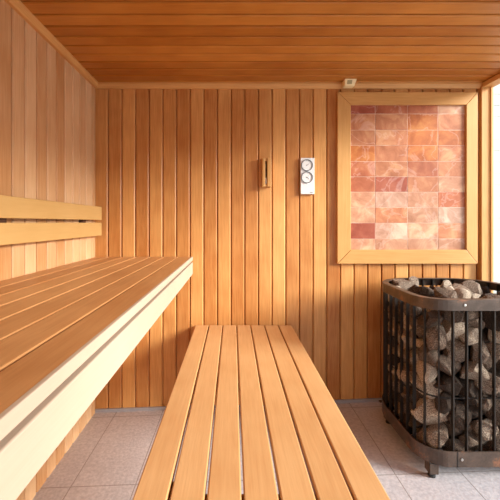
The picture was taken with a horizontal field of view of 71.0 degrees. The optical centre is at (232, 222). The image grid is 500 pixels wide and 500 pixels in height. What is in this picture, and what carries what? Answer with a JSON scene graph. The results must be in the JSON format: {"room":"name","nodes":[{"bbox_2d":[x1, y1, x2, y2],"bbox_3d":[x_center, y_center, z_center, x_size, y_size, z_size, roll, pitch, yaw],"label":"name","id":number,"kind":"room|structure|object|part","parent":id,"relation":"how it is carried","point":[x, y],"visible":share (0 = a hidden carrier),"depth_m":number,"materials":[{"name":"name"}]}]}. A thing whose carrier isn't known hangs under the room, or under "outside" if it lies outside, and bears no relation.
{"room":"spa","nodes":[
{"label":"spa","id":0,"kind":"room"},
{"bbox_2d":[0,0,94,499],"bbox_3d":[-0.963,0.185,0.895,0.100,2.310,3.030,0,0,0],"label":"wall","id":1,"kind":"structure","parent":0,"point":[47,107],"depth_m":1.68,"materials":[{"name":"brown wood"}]},
{"bbox_2d":[0,195,101,245],"bbox_3d":[-0.888,-0.009,0.926,0.050,0.189,2.753,0,0,0],"label":"backrest","id":2,"kind":"object","parent":1,"relation":"attached to","point":[12,207],"visible":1,"depth_m":1.59,"materials":[{"name":"brown wood"}]},
{"bbox_2d":[4,0,98,87],"bbox_3d":[-0.898,-0.903,0.840,0.030,0.033,2.920,0,0,0],"label":"trim","id":3,"kind":"structure","parent":1,"relation":"attached to","point":[18,6],"depth_m":1.70,"materials":[{"name":"brown wood"}]},
{"bbox_2d":[0,257,192,499],"bbox_3d":[-0.590,0.285,0.886,0.646,0.116,2.872,0,0,0],"label":"bench","id":4,"kind":"object","parent":1,"relation":"attached to","point":[66,330],"visible":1,"depth_m":0.74,"materials":[{"name":"brown wood"}]},
{"bbox_3d":[-0.588,0.239,0.886,0.634,0.025,2.872,0,0,0],"label":"slatted seat","id":5,"kind":"part","parent":4,"relation":"part of","materials":[{"name":"brown wood"}]},
{"bbox_2d":[20,0,499,82],"bbox_3d":[0.350,-0.970,0.865,2.726,0.100,3.090,0,0,0],"label":"ceiling","id":6,"kind":"structure","parent":0,"point":[115,41],"depth_m":1.74,"materials":[{"name":"brown wood"}]},
{"bbox_2d":[342,79,356,87],"bbox_3d":[0.753,-0.900,2.267,0.077,0.040,0.062,0,0,0],"label":"ceiling sensor","id":7,"kind":"object","parent":6,"relation":"attached to","point":[347,83],"visible":1,"depth_m":2.25,"materials":[{"name":"beige plastic"}]},
{"bbox_2d":[32,402,499,499],"bbox_3d":[0.350,1.271,0.865,2.726,0.225,3.090,0,0,0],"label":"floor","id":8,"kind":"structure","parent":0,"point":[107,460],"depth_m":1.78,"materials":[{"name":"tile"}]},
{"bbox_2d":[133,325,389,499],"bbox_3d":[0.070,0.956,0.936,0.636,0.551,2.772,0,0,0],"label":"bench","id":9,"kind":"object","parent":8,"relation":"on","point":[337,466],"visible":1,"depth_m":1.14,"materials":[{"name":"brown wood"}]},
{"bbox_2d":[379,278,499,477],"bbox_3d":[1.223,0.772,1.923,0.702,0.835,0.658,0,0,0],"label":"stove","id":10,"kind":"object","parent":8,"relation":"on","point":[438,457],"visible":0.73,"depth_m":1.66,"materials":[{"name":"metal"}]},
{"bbox_2d":[393,297,403,317],"bbox_3d":[0.970,0.482,1.984,0.109,0.127,0.160,0,0,-31],"label":"stone","id":11,"kind":"object","parent":10,"relation":"in","point":[393,297],"visible":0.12,"depth_m":1.97,"materials":[{"name":"stone"}]},
{"bbox_2d":[393,401,403,415],"bbox_3d":[0.964,1.061,1.954,0.113,0.114,0.164,0,0,-9],"label":"stone","id":12,"kind":"object","parent":10,"relation":"in","point":[398,401],"visible":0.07,"depth_m":1.94,"materials":[{"name":"stone"}]},
{"bbox_2d":[403,413,411,434],"bbox_3d":[0.946,1.053,1.850,0.114,0.122,0.103,0,0,9],"label":"stone","id":13,"kind":"object","parent":10,"relation":"on","point":[404,414],"visible":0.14,"depth_m":1.83,"materials":[{"name":"grey stone"}]},
{"bbox_2d":[403,398,411,413],"bbox_3d":[0.943,0.972,1.849,0.098,0.099,0.074,0,0,-21],"label":"stone","id":14,"kind":"object","parent":13,"relation":"on","point":[404,399],"visible":0.19,"depth_m":1.83,"materials":[{"name":"stone"}]},
{"bbox_2d":[401,386,419,401],"bbox_3d":[0.939,0.904,1.821,0.123,0.079,0.091,0,0,16],"label":"stone","id":15,"kind":"object","parent":14,"relation":"on","point":[403,393],"visible":0.29,"depth_m":1.81,"materials":[{"name":"stone"}]},
{"bbox_2d":[397,365,416,386],"bbox_3d":[0.939,0.814,1.836,0.116,0.102,0.140,0,0,-9],"label":"stone","id":16,"kind":"object","parent":15,"relation":"on","point":[403,373],"visible":0.24,"depth_m":1.83,"materials":[{"name":"stone"}]},
{"bbox_2d":[416,427,422,443],"bbox_3d":[0.943,1.066,1.729,0.080,0.111,0.095,0,0,22],"label":"stone","id":17,"kind":"object","parent":10,"relation":"in","point":[419,437],"visible":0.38,"depth_m":1.71,"materials":[{"name":"brown stone"}]},
{"bbox_3d":[0.932,1.143,1.643,0.040,0.048,0.048,0,0,0],"label":"leg","id":18,"kind":"part","parent":10,"relation":"part of","materials":[{"name":"paint"}]},
{"bbox_2d":[422,422,448,448],"bbox_3d":[0.974,1.032,1.689,0.110,0.124,0.135,0,0,29],"label":"stone","id":19,"kind":"object","parent":10,"relation":"in","point":[431,430],"visible":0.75,"depth_m":1.65,"materials":[{"name":"stone"}]},
{"bbox_2d":[411,397,448,424],"bbox_3d":[0.956,0.923,1.722,0.164,0.145,0.142,0,0,-1],"label":"stone","id":20,"kind":"object","parent":19,"relation":"on","point":[431,412],"visible":0.65,"depth_m":1.69,"materials":[{"name":"stone"}]},
{"bbox_2d":[416,390,422,397],"bbox_3d":[0.985,0.846,1.766,0.105,0.102,0.121,0,0,-21],"label":"stone","id":21,"kind":"object","parent":20,"relation":"on","point":[418,394],"visible":0.08,"depth_m":1.76,"materials":[{"name":"stone"}]},
{"bbox_3d":[0.982,0.744,1.777,0.107,0.129,0.129,1,35,32],"label":"stone","id":22,"kind":"object","parent":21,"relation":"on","visible":0},
{"bbox_2d":[410,349,418,364],"bbox_3d":[0.948,0.686,1.773,0.104,0.084,0.082,0,0,-14],"label":"stone","id":23,"kind":"object","parent":22,"relation":"on","point":[417,358],"visible":0.2,"depth_m":1.75,"materials":[{"name":"stone"}]},
{"bbox_2d":[416,338,441,352],"bbox_3d":[0.989,0.622,1.768,0.119,0.091,0.110,0,0,-15],"label":"stone","id":24,"kind":"object","parent":22,"relation":"on","point":[419,341],"visible":0.14,"depth_m":1.76,"materials":[{"name":"stone"}]},
{"bbox_2d":[410,317,422,337],"bbox_3d":[0.951,0.528,1.784,0.100,0.103,0.144,0,0,-21],"label":"stone","id":25,"kind":"object","parent":24,"relation":"on","point":[419,331],"visible":0.27,"depth_m":1.74,"materials":[{"name":"stone"}]},
{"bbox_2d":[403,302,421,316],"bbox_3d":[0.930,0.445,1.824,0.084,0.094,0.118,0,0,14],"label":"stone","id":26,"kind":"object","parent":25,"relation":"on","point":[418,309],"visible":0.45,"depth_m":1.79,"materials":[{"name":"grey stone"}]},
{"bbox_2d":[411,375,442,398],"bbox_3d":[0.954,0.805,1.721,0.131,0.106,0.101,0,0,2],"label":"stone","id":27,"kind":"object","parent":20,"relation":"on","point":[430,389],"visible":0.52,"depth_m":1.68,"materials":[{"name":"grey stone"}]},
{"bbox_2d":[416,360,437,383],"bbox_3d":[0.949,0.717,1.702,0.091,0.109,0.113,0,0,4],"label":"stone","id":28,"kind":"object","parent":27,"relation":"on","point":[431,373],"visible":0.76,"depth_m":1.67,"materials":[{"name":"grey stone"}]},
{"bbox_2d":[417,343,437,366],"bbox_3d":[0.953,0.643,1.703,0.082,0.118,0.100,0,0,-15],"label":"stone","id":29,"kind":"object","parent":28,"relation":"on","point":[431,355],"visible":0.65,"depth_m":1.66,"materials":[{"name":"grey stone"}]},
{"bbox_2d":[426,324,447,349],"bbox_3d":[0.979,0.552,1.684,0.094,0.134,0.144,0,0,34],"label":"stone","id":30,"kind":"object","parent":29,"relation":"on","point":[431,333],"visible":0.84,"depth_m":1.63,"materials":[{"name":"stone"}]},
{"bbox_2d":[417,310,442,328],"bbox_3d":[0.953,0.478,1.690,0.098,0.094,0.110,0,0,-7],"label":"stone","id":31,"kind":"object","parent":30,"relation":"on","point":[431,316],"visible":0.74,"depth_m":1.66,"materials":[{"name":"stone"}]},
{"bbox_2d":[434,391,450,414],"bbox_3d":[1.009,0.855,1.671,0.078,0.113,0.083,0,0,-16],"label":"stone","id":32,"kind":"object","parent":20,"relation":"on","point":[445,404],"visible":0.73,"depth_m":1.64,"materials":[{"name":"grey stone"}]},
{"bbox_2d":[433,372,461,395],"bbox_3d":[1.022,0.770,1.685,0.124,0.094,0.126,0,0,11],"label":"stone","id":33,"kind":"object","parent":32,"relation":"on","point":[445,380],"visible":0.66,"depth_m":1.64,"materials":[{"name":"stone"}]},
{"bbox_2d":[436,354,450,375],"bbox_3d":[1.008,0.684,1.671,0.100,0.107,0.076,0,0,-37],"label":"stone","id":34,"kind":"object","parent":33,"relation":"on","point":[445,363],"visible":0.67,"depth_m":1.65,"materials":[{"name":"grey stone"}]},
{"bbox_2d":[455,361,460,374],"bbox_3d":[1.076,0.698,1.718,0.064,0.100,0.099,0,0,14],"label":"stone","id":35,"kind":"object","parent":33,"relation":"on","point":[457,364],"visible":0.27,"depth_m":1.68,"materials":[{"name":"stone"}]},
{"bbox_2d":[442,339,464,361],"bbox_3d":[1.081,0.612,1.699,0.113,0.122,0.142,0,0,22],"label":"stone","id":36,"kind":"object","parent":35,"relation":"on","point":[459,345],"visible":0.41,"depth_m":1.66,"materials":[{"name":"stone"}]},
{"bbox_2d":[441,319,464,340],"bbox_3d":[1.058,0.503,1.695,0.117,0.161,0.100,0,0,14],"label":"stone","id":37,"kind":"object","parent":36,"relation":"on","point":[459,327],"visible":0.3,"depth_m":1.67,"materials":[{"name":"grey stone"}]},
{"bbox_2d":[438,295,463,322],"bbox_3d":[1.040,0.412,1.670,0.100,0.120,0.108,0,0,-2],"label":"stone","id":38,"kind":"object","parent":37,"relation":"on","point":[446,315],"visible":0.44,"depth_m":1.64,"materials":[{"name":"stone"}]},
{"bbox_2d":[461,311,478,321],"bbox_3d":[1.117,0.431,1.672,0.109,0.125,0.114,0,0,-16],"label":"stone","id":39,"kind":"object","parent":37,"relation":"on","point":[472,315],"visible":0.33,"depth_m":1.62,"materials":[{"name":"grey stone"}]},
{"bbox_2d":[442,439,464,450],"bbox_3d":[1.062,1.069,1.671,0.083,0.076,0.101,0,0,-29],"label":"stone","id":40,"kind":"object","parent":10,"relation":"in","point":[459,446],"visible":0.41,"depth_m":1.66,"materials":[{"name":"grey stone"}]},
{"bbox_2d":[451,283,473,294],"bbox_3d":[1.275,0.396,1.949,0.118,0.107,0.087,0,0,-3],"label":"stone","id":41,"kind":"object","parent":10,"relation":"in","point":[455,285],"visible":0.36,"depth_m":1.95,"materials":[{"name":"grey stone"}]},
{"bbox_2d":[458,432,477,447],"bbox_3d":[1.125,1.036,1.663,0.075,0.074,0.074,0,0,-4],"label":"stone","id":42,"kind":"object","parent":10,"relation":"in","point":[472,439],"visible":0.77,"depth_m":1.65,"materials":[{"name":"stone"}]},
{"bbox_2d":[459,327,477,345],"bbox_3d":[1.132,0.543,1.674,0.107,0.082,0.082,0,0,-5],"label":"stone","id":43,"kind":"object","parent":10,"relation":"in","point":[472,332],"visible":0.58,"depth_m":1.65,"materials":[{"name":"grey stone"}]},
{"bbox_2d":[462,430,486,450],"bbox_3d":[1.175,1.061,1.705,0.099,0.127,0.111,0,0,-38],"label":"stone","id":44,"kind":"object","parent":10,"relation":"on","point":[474,448],"visible":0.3,"depth_m":1.68,"materials":[{"name":"grey stone"}]},
{"bbox_2d":[463,420,472,430],"bbox_3d":[1.139,0.989,1.721,0.076,0.073,0.093,0,0,-36],"label":"stone","id":45,"kind":"object","parent":44,"relation":"on","point":[470,423],"visible":0.21,"depth_m":1.68,"materials":[{"name":"stone"}]},
{"bbox_2d":[459,399,485,419],"bbox_3d":[1.157,0.905,1.694,0.102,0.128,0.103,0,0,-33],"label":"stone","id":46,"kind":"object","parent":45,"relation":"on","point":[474,408],"visible":0.23,"depth_m":1.66,"materials":[{"name":"stone"}]},
{"bbox_2d":[455,374,483,404],"bbox_3d":[1.130,0.815,1.710,0.124,0.124,0.156,0,0,-28],"label":"stone","id":47,"kind":"object","parent":46,"relation":"on","point":[472,389],"visible":0.38,"depth_m":1.66,"materials":[{"name":"grey stone"}]},
{"bbox_2d":[476,396,491,410],"bbox_3d":[1.197,0.853,1.657,0.096,0.068,0.070,0,0,-8],"label":"stone","id":48,"kind":"object","parent":46,"relation":"on","point":[486,403],"visible":0.44,"depth_m":1.63,"materials":[{"name":"grey stone"}]},
{"bbox_2d":[471,418,498,440],"bbox_3d":[1.195,0.976,1.660,0.117,0.098,0.111,0,0,22],"label":"stone","id":49,"kind":"object","parent":44,"relation":"on","point":[487,430],"visible":0.77,"depth_m":1.63,"materials":[{"name":"grey stone"}]},
{"bbox_2d":[471,293,480,297],"bbox_3d":[1.328,0.455,1.920,0.087,0.133,0.115,0,0,-24],"label":"stone","id":50,"kind":"object","parent":10,"relation":"on","point":[475,295],"visible":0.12,"depth_m":1.90,"materials":[{"name":"grey stone"}]},
{"bbox_2d":[482,328,489,343],"bbox_3d":[1.220,0.567,1.713,0.093,0.095,0.097,0,0,10],"label":"stone","id":51,"kind":"object","parent":10,"relation":"in","point":[485,340],"visible":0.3,"depth_m":1.69,"materials":[{"name":"black stone"}]},
{"bbox_2d":[468,319,484,328],"bbox_3d":[1.174,0.485,1.704,0.105,0.105,0.105,0,0,30],"label":"stone","id":52,"kind":"object","parent":51,"relation":"on","point":[474,323],"visible":0.27,"depth_m":1.67,"materials":[{"name":"stone"}]},
{"bbox_2d":[481,286,490,293],"bbox_3d":[1.480,0.414,2.086,0.071,0.074,0.092,0,0,10],"label":"stone","id":53,"kind":"object","parent":10,"relation":"in","point":[485,289],"visible":0.31,"depth_m":2.06,"materials":[{"name":"black stone"}]},
{"bbox_2d":[479,293,494,297],"bbox_3d":[1.326,0.413,1.823,0.084,0.093,0.103,0,0,-31],"label":"stone","id":54,"kind":"object","parent":10,"relation":"in","point":[482,295],"visible":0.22,"depth_m":1.82,"materials":[{"name":"grey stone"}]},
{"bbox_2d":[482,429,499,450],"bbox_3d":[1.253,1.052,1.674,0.107,0.150,0.112,0,0,2],"label":"stone","id":55,"kind":"object","parent":10,"relation":"in","point":[488,446],"visible":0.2,"depth_m":1.65,"materials":[{"name":"stone"}]},
{"bbox_3d":[0.960,0.990,2.034,0.090,0.082,0.125,0,0,-37],"label":"stone","id":56,"kind":"object","parent":10,"relation":"in","visible":0},
{"bbox_2d":[388,375,405,391],"bbox_3d":[0.952,0.906,1.966,0.098,0.110,0.150,0,0,-31],"label":"stone","id":57,"kind":"object","parent":56,"relation":"on","point":[404,386],"visible":0.18,"depth_m":1.95,"materials":[{"name":"stone"}]},
{"bbox_3d":[1.107,1.078,1.718,0.082,0.081,0.100,25,40,28],"label":"stone","id":58,"kind":"object","parent":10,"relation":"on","visible":0},
{"bbox_2d":[443,421,462,435],"bbox_3d":[1.071,1.002,1.722,0.126,0.094,0.097,0,0,-32],"label":"stone","id":59,"kind":"object","parent":58,"relation":"on","point":[447,423],"visible":0.28,"depth_m":1.67,"materials":[{"name":"grey stone"}]},
{"bbox_2d":[446,399,472,429],"bbox_3d":[1.071,0.909,1.679,0.138,0.113,0.131,0,0,24],"label":"stone","id":60,"kind":"object","parent":59,"relation":"on","point":[459,405],"visible":0.51,"depth_m":1.64,"materials":[{"name":"grey stone"}]},
{"bbox_3d":[1.124,0.458,1.963,0.095,0.100,0.150,14,-12,38],"label":"stone","id":61,"kind":"object","parent":10,"relation":"in","visible":0},
{"bbox_2d":[443,285,454,290],"bbox_3d":[1.177,0.393,1.923,0.109,0.088,0.106,0,0,1],"label":"stone","id":62,"kind":"object","parent":61,"relation":"on","point":[450,287],"visible":0.2,"depth_m":1.91,"materials":[{"name":"grey stone"}]},
{"bbox_3d":[1.058,1.055,2.149,0.108,0.169,0.135,6,-3,-30],"label":"stone","id":63,"kind":"object","parent":10,"relation":"in","visible":0},
{"bbox_3d":[1.074,0.938,2.154,0.148,0.122,0.148,33,14,37],"label":"stone","id":64,"kind":"object","parent":63,"relation":"on","visible":0},
{"bbox_3d":[1.045,0.828,2.171,0.076,0.079,0.089,-30,3,-27],"label":"stone","id":65,"kind":"object","parent":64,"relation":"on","visible":0},
{"label":"stone","id":66,"kind":"object","parent":65,"relation":"on","visible":0},
{"bbox_3d":[1.091,0.645,2.167,0.107,0.095,0.091,26,-34,-33],"label":"stone","id":67,"kind":"object","parent":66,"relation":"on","visible":0},
{"bbox_3d":[1.042,0.570,2.160,0.158,0.111,0.116,-11,-22,-38],"label":"stone","id":68,"kind":"object","parent":67,"relation":"on","visible":0},
{"bbox_3d":[1.018,0.481,2.149,0.098,0.103,0.085,-35,7,26],"label":"stone","id":69,"kind":"object","parent":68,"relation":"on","visible":0},
{"bbox_2d":[391,279,412,290],"bbox_3d":[1.040,0.399,2.159,0.121,0.097,0.125,0,0,-2],"label":"stone","id":70,"kind":"object","parent":69,"relation":"on","point":[404,284],"visible":0.42,"depth_m":2.12,"materials":[{"name":"grey stone"}]},
{"bbox_3d":[1.323,0.467,1.759,0.093,0.085,0.083,-27,-22,-14],"label":"stone","id":71,"kind":"object","parent":10,"relation":"in","visible":0},
{"bbox_2d":[482,295,499,297],"bbox_3d":[1.289,0.403,1.755,0.076,0.087,0.115,0,0,-30],"label":"stone","id":72,"kind":"object","parent":71,"relation":"on","point":[486,296],"visible":0.21,"depth_m":1.74,"materials":[{"name":"grey stone"}]},
{"bbox_3d":[1.326,0.988,1.706,0.153,0.153,0.126,-16,2,-33],"label":"stone","id":73,"kind":"object","parent":10,"relation":"in","visible":0},
{"bbox_2d":[485,394,499,425],"bbox_3d":[1.260,0.899,1.683,0.131,0.133,0.150,0,0,-44],"label":"stone","id":74,"kind":"object","parent":73,"relation":"on","point":[488,414],"visible":0.36,"depth_m":1.64,"materials":[{"name":"stone"}]},
{"bbox_3d":[1.283,0.826,1.713,0.109,0.094,0.114,16,24,-6],"label":"stone","id":75,"kind":"object","parent":74,"relation":"on","visible":0},
{"bbox_2d":[488,368,499,377],"bbox_3d":[1.280,0.747,1.720,0.108,0.082,0.078,0,0,32],"label":"stone","id":76,"kind":"object","parent":75,"relation":"on","point":[490,369],"visible":0.14,"depth_m":1.69,"materials":[{"name":"grey stone"}]},
{"bbox_2d":[469,358,497,370],"bbox_3d":[1.224,0.684,1.712,0.120,0.106,0.083,0,0,10],"label":"stone","id":77,"kind":"object","parent":76,"relation":"on","point":[487,365],"visible":0.2,"depth_m":1.68,"materials":[{"name":"grey stone"}]},
{"bbox_2d":[485,342,499,359],"bbox_3d":[1.258,0.608,1.671,0.096,0.081,0.104,0,0,-31],"label":"stone","id":78,"kind":"object","parent":77,"relation":"on","point":[488,345],"visible":0.42,"depth_m":1.65,"materials":[{"name":"stone"}]},
{"bbox_2d":[496,360,499,369],"bbox_3d":[1.331,0.674,1.676,0.117,0.104,0.113,0,0,-18],"label":"stone","id":79,"kind":"object","parent":76,"relation":"on","point":[498,362],"visible":0.3,"depth_m":1.68,"materials":[{"name":"grey stone"}]},
{"label":"stone","id":80,"kind":"object","parent":74,"relation":"on","visible":0},
{"bbox_2d":[474,372,499,393],"bbox_3d":[1.210,0.767,1.670,0.132,0.106,0.102,0,0,33],"label":"stone","id":81,"kind":"object","parent":80,"relation":"on","point":[486,385],"visible":0.56,"depth_m":1.64,"materials":[{"name":"grey stone"}]},
{"bbox_2d":[459,361,489,380],"bbox_3d":[1.142,0.711,1.687,0.109,0.107,0.116,0,0,-7],"label":"stone","id":82,"kind":"object","parent":81,"relation":"on","point":[472,367],"visible":0.75,"depth_m":1.65,"materials":[{"name":"grey stone"}]},
{"bbox_2d":[470,341,490,363],"bbox_3d":[1.183,0.611,1.677,0.079,0.115,0.112,0,0,20],"label":"stone","id":83,"kind":"object","parent":82,"relation":"on","point":[486,357],"visible":0.73,"depth_m":1.65,"materials":[{"name":"grey stone"}]},
{"label":"stone","id":84,"kind":"object","parent":10,"relation":"in","visible":0},
{"bbox_2d":[487,329,499,343],"bbox_3d":[1.272,0.525,1.665,0.095,0.116,0.086,0,0,-28],"label":"stone","id":85,"kind":"object","parent":84,"relation":"on","point":[489,336],"visible":0.47,"depth_m":1.65,"materials":[{"name":"stone"}]},
{"bbox_2d":[482,311,499,330],"bbox_3d":[1.264,0.447,1.679,0.093,0.144,0.139,0,0,-28],"label":"stone","id":86,"kind":"object","parent":85,"relation":"on","point":[486,315],"visible":0.34,"depth_m":1.67,"materials":[{"name":"stone"}]},
{"bbox_3d":[1.165,0.455,1.822,0.115,0.090,0.112,-2,15,0],"label":"stone","id":87,"kind":"object","parent":10,"relation":"in","visible":0},
{"bbox_2d":[434,286,457,297],"bbox_3d":[1.126,0.405,1.858,0.095,0.120,0.119,0,0,-28],"label":"stone","id":88,"kind":"object","parent":87,"relation":"on","point":[438,291],"visible":0.51,"depth_m":1.84,"materials":[{"name":"grey stone"}]},
{"bbox_2d":[454,288,471,297],"bbox_3d":[1.210,0.395,1.845,0.104,0.098,0.072,0,0,-11],"label":"stone","id":89,"kind":"object","parent":87,"relation":"on","point":[461,292],"visible":0.43,"depth_m":1.82,"materials":[{"name":"grey stone"}]},
{"bbox_3d":[0.986,0.836,2.039,0.097,0.126,0.149,-16,-10,-20],"label":"stone","id":90,"kind":"object","parent":10,"relation":"in","visible":0},
{"bbox_2d":[387,354,399,365],"bbox_3d":[0.940,0.785,2.001,0.070,0.072,0.090,0,0,-40],"label":"stone","id":91,"kind":"object","parent":90,"relation":"on","point":[393,354],"visible":0.19,"depth_m":1.99,"materials":[{"name":"stone"}]},
{"bbox_3d":[0.949,0.762,2.060,0.120,0.087,0.090,6,11,-43],"label":"stone","id":92,"kind":"object","parent":90,"relation":"on","visible":0},
{"bbox_2d":[384,331,398,346],"bbox_3d":[0.972,0.671,2.058,0.128,0.132,0.144,0,0,41],"label":"stone","id":93,"kind":"object","parent":92,"relation":"on","point":[388,331],"visible":0.07,"depth_m":2.03,"materials":[{"name":"stone"}]},
{"bbox_3d":[0.994,0.777,1.910,0.080,0.096,0.092,-4,6,26],"label":"stone","id":94,"kind":"object","parent":10,"relation":"in","visible":0},
{"bbox_2d":[403,348,411,365],"bbox_3d":[0.964,0.719,1.891,0.111,0.099,0.123,0,0,27],"label":"stone","id":95,"kind":"object","parent":94,"relation":"on","point":[404,350],"visible":0.23,"depth_m":1.87,"materials":[{"name":"stone"}]},
{"bbox_2d":[392,326,411,348],"bbox_3d":[0.970,0.636,1.917,0.134,0.134,0.143,0,0,-29],"label":"stone","id":96,"kind":"object","parent":95,"relation":"on","point":[404,343],"visible":0.1,"depth_m":1.92,"materials":[{"name":"stone"}]},
{"bbox_2d":[401,330,418,346],"bbox_3d":[0.941,0.611,1.843,0.100,0.092,0.091,0,0,22],"label":"stone","id":97,"kind":"object","parent":96,"relation":"on","point":[403,336],"visible":0.3,"depth_m":1.82,"materials":[{"name":"stone"}]},
{"bbox_2d":[403,312,418,330],"bbox_3d":[0.975,0.518,1.891,0.134,0.163,0.126,0,0,-20],"label":"stone","id":98,"kind":"object","parent":97,"relation":"on","point":[404,316],"visible":0.1,"depth_m":1.87,"materials":[{"name":"stone"}]},
{"label":"stone","id":99,"kind":"object","parent":10,"relation":"in","visible":0},
{"bbox_3d":[1.338,0.481,2.190,0.087,0.069,0.055,-42,40,-18],"label":"stone","id":100,"kind":"object","parent":99,"relation":"on","visible":0},
{"bbox_2d":[440,280,451,287],"bbox_3d":[1.323,0.401,2.187,0.092,0.093,0.075,0,0,-22],"label":"stone","id":101,"kind":"object","parent":100,"relation":"on","point":[445,282],"visible":0.43,"depth_m":2.16,"materials":[{"name":"grey stone"}]},
{"label":"stone","id":102,"kind":"object","parent":10,"relation":"in","visible":0},
{"bbox_2d":[408,276,418,285],"bbox_3d":[1.121,0.388,2.191,0.079,0.101,0.078,0,0,36],"label":"stone","id":103,"kind":"object","parent":102,"relation":"on","point":[413,279],"visible":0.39,"depth_m":2.17,"materials":[{"name":"grey stone"}]},
{"label":"stone","id":104,"kind":"object","parent":10,"relation":"in","visible":0},
{"bbox_2d":[460,280,482,294],"bbox_3d":[1.395,0.399,2.068,0.134,0.117,0.124,0,0,44],"label":"stone","id":105,"kind":"object","parent":104,"relation":"on","point":[471,285],"visible":0.34,"depth_m":2.03,"materials":[{"name":"grey stone"}]},
{"bbox_2d":[95,89,477,408],"bbox_3d":[0.340,0.185,2.370,2.706,2.310,0.080,0,0,0],"label":"wall","id":106,"kind":"structure","parent":0,"point":[178,172],"depth_m":2.33,"materials":[{"name":"brown wood"}]},
{"bbox_2d":[95,398,381,412],"bbox_3d":[0.360,1.203,2.325,2.546,0.122,0.014,0,0,0],"label":"baseboard","id":107,"kind":"structure","parent":106,"relation":"attached to","point":[363,399],"depth_m":2.32,"materials":[{"name":"grey tile"}]},
{"bbox_2d":[262,158,270,186],"bbox_3d":[0.221,-0.328,2.309,0.062,0.190,0.042,0,0,0],"label":"timer","id":108,"kind":"object","parent":106,"relation":"attached to","point":[266,162],"visible":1,"depth_m":2.29,"materials":[{"name":"brown wood"}]},
{"bbox_2d":[95,83,480,88],"bbox_3d":[0.360,-0.903,2.315,2.546,0.033,0.030,0,0,0],"label":"trim","id":109,"kind":"structure","parent":106,"relation":"attached to","point":[100,85],"depth_m":2.31,"materials":[{"name":"brown wood"}]},
{"bbox_2d":[300,158,313,193],"bbox_3d":[0.492,-0.307,2.317,0.092,0.240,0.025,0,0,0],"label":"thermometer","id":110,"kind":"object","parent":106,"relation":"attached to","point":[306,164],"visible":1,"depth_m":2.31,"materials":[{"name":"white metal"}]},
{"bbox_2d":[336,92,477,263],"bbox_3d":[1.150,-0.293,2.317,0.924,1.131,0.026,0,0,0],"label":"panel","id":111,"kind":"object","parent":106,"relation":"attached to","point":[407,162],"visible":1,"depth_m":2.32,"materials":[{"name":"pink stone"}]},
{"bbox_3d":[0.732,-0.294,2.317,0.088,1.127,0.026,0,0,0],"label":"frame rail","id":112,"kind":"part","parent":111,"relation":"part of","materials":[{"name":"brown wood"}]},
{"bbox_3d":[1.150,0.226,2.317,0.920,0.092,0.026,0,0,0],"label":"frame rail","id":113,"kind":"part","parent":111,"relation":"part of","materials":[{"name":"brown wood"}]},
{"bbox_3d":[1.150,-0.818,2.317,0.920,0.083,0.026,0,0,0],"label":"frame rail","id":114,"kind":"part","parent":111,"relation":"part of","materials":[{"name":"brown wood"}]},
{"bbox_3d":[1.575,-0.293,2.317,0.074,1.126,0.026,0,0,0],"label":"frame rail","id":115,"kind":"part","parent":111,"relation":"part of","materials":[{"name":"brown wood"}]},
{"bbox_2d":[478,83,490,280],"bbox_3d":[1.671,0.131,0.855,0.075,2.102,2.950,0,0,0],"label":"wall","id":116,"kind":"structure","parent":0,"point":[483,92],"depth_m":2.30,"materials":[{"name":"brown wood"}]},
{"bbox_2d":[482,73,499,292],"bbox_3d":[1.671,0.127,0.869,0.073,2.090,2.858,0,0,0],"label":"window","id":117,"kind":"structure","parent":116,"relation":"in","point":[494,81],"depth_m":2.29,"materials":[{"name":"brown wood"}]},
{"bbox_3d":[1.671,-0.902,0.869,0.073,0.032,2.858,0,0,0],"label":"head rail","id":118,"kind":"part","parent":117,"relation":"part of","materials":[{"name":"brown wood"}]},
{"bbox_3d":[1.056,0.475,2.001,0.113,0.078,0.089,0,11,-40],"label":"stone","id":119,"kind":"object","parent":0,"visible":0},
{"bbox_2d":[411,286,433,296],"bbox_3d":[1.067,0.395,1.974,0.114,0.085,0.070,0,0,20],"label":"stone","id":120,"kind":"object","parent":119,"relation":"on","point":[421,290],"visible":0.66,"depth_m":1.95,"materials":[{"name":"black stone"}]},
{"label":"stone","id":121,"kind":"object","parent":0,"visible":0},
{"bbox_2d":[408,415,422,427],"bbox_3d":[0.935,0.993,1.773,0.098,0.092,0.089,0,0,14],"label":"stone","id":122,"kind":"object","parent":121,"relation":"on","point":[418,424],"visible":0.32,"depth_m":1.75,"materials":[{"name":"stone"}]},
{"label":"outside","id":123,"kind":"structure","parent":0,"visible":0},
{"bbox_3d":[1.000,1.610,2.000,26.000,0.200,28.000,0,0,0],"label":"ground","id":124,"kind":"structure","parent":123,"visible":0},
{"bbox_2d":[493,84,499,293],"bbox_3d":[4.550,-0.472,4.471,4.900,3.984,0.158,0,0,0],"label":"wall","id":125,"kind":"structure","parent":124,"relation":"on","point":[496,90],"depth_m":4.39,"materials":[{"name":"white paint"}]}
]}

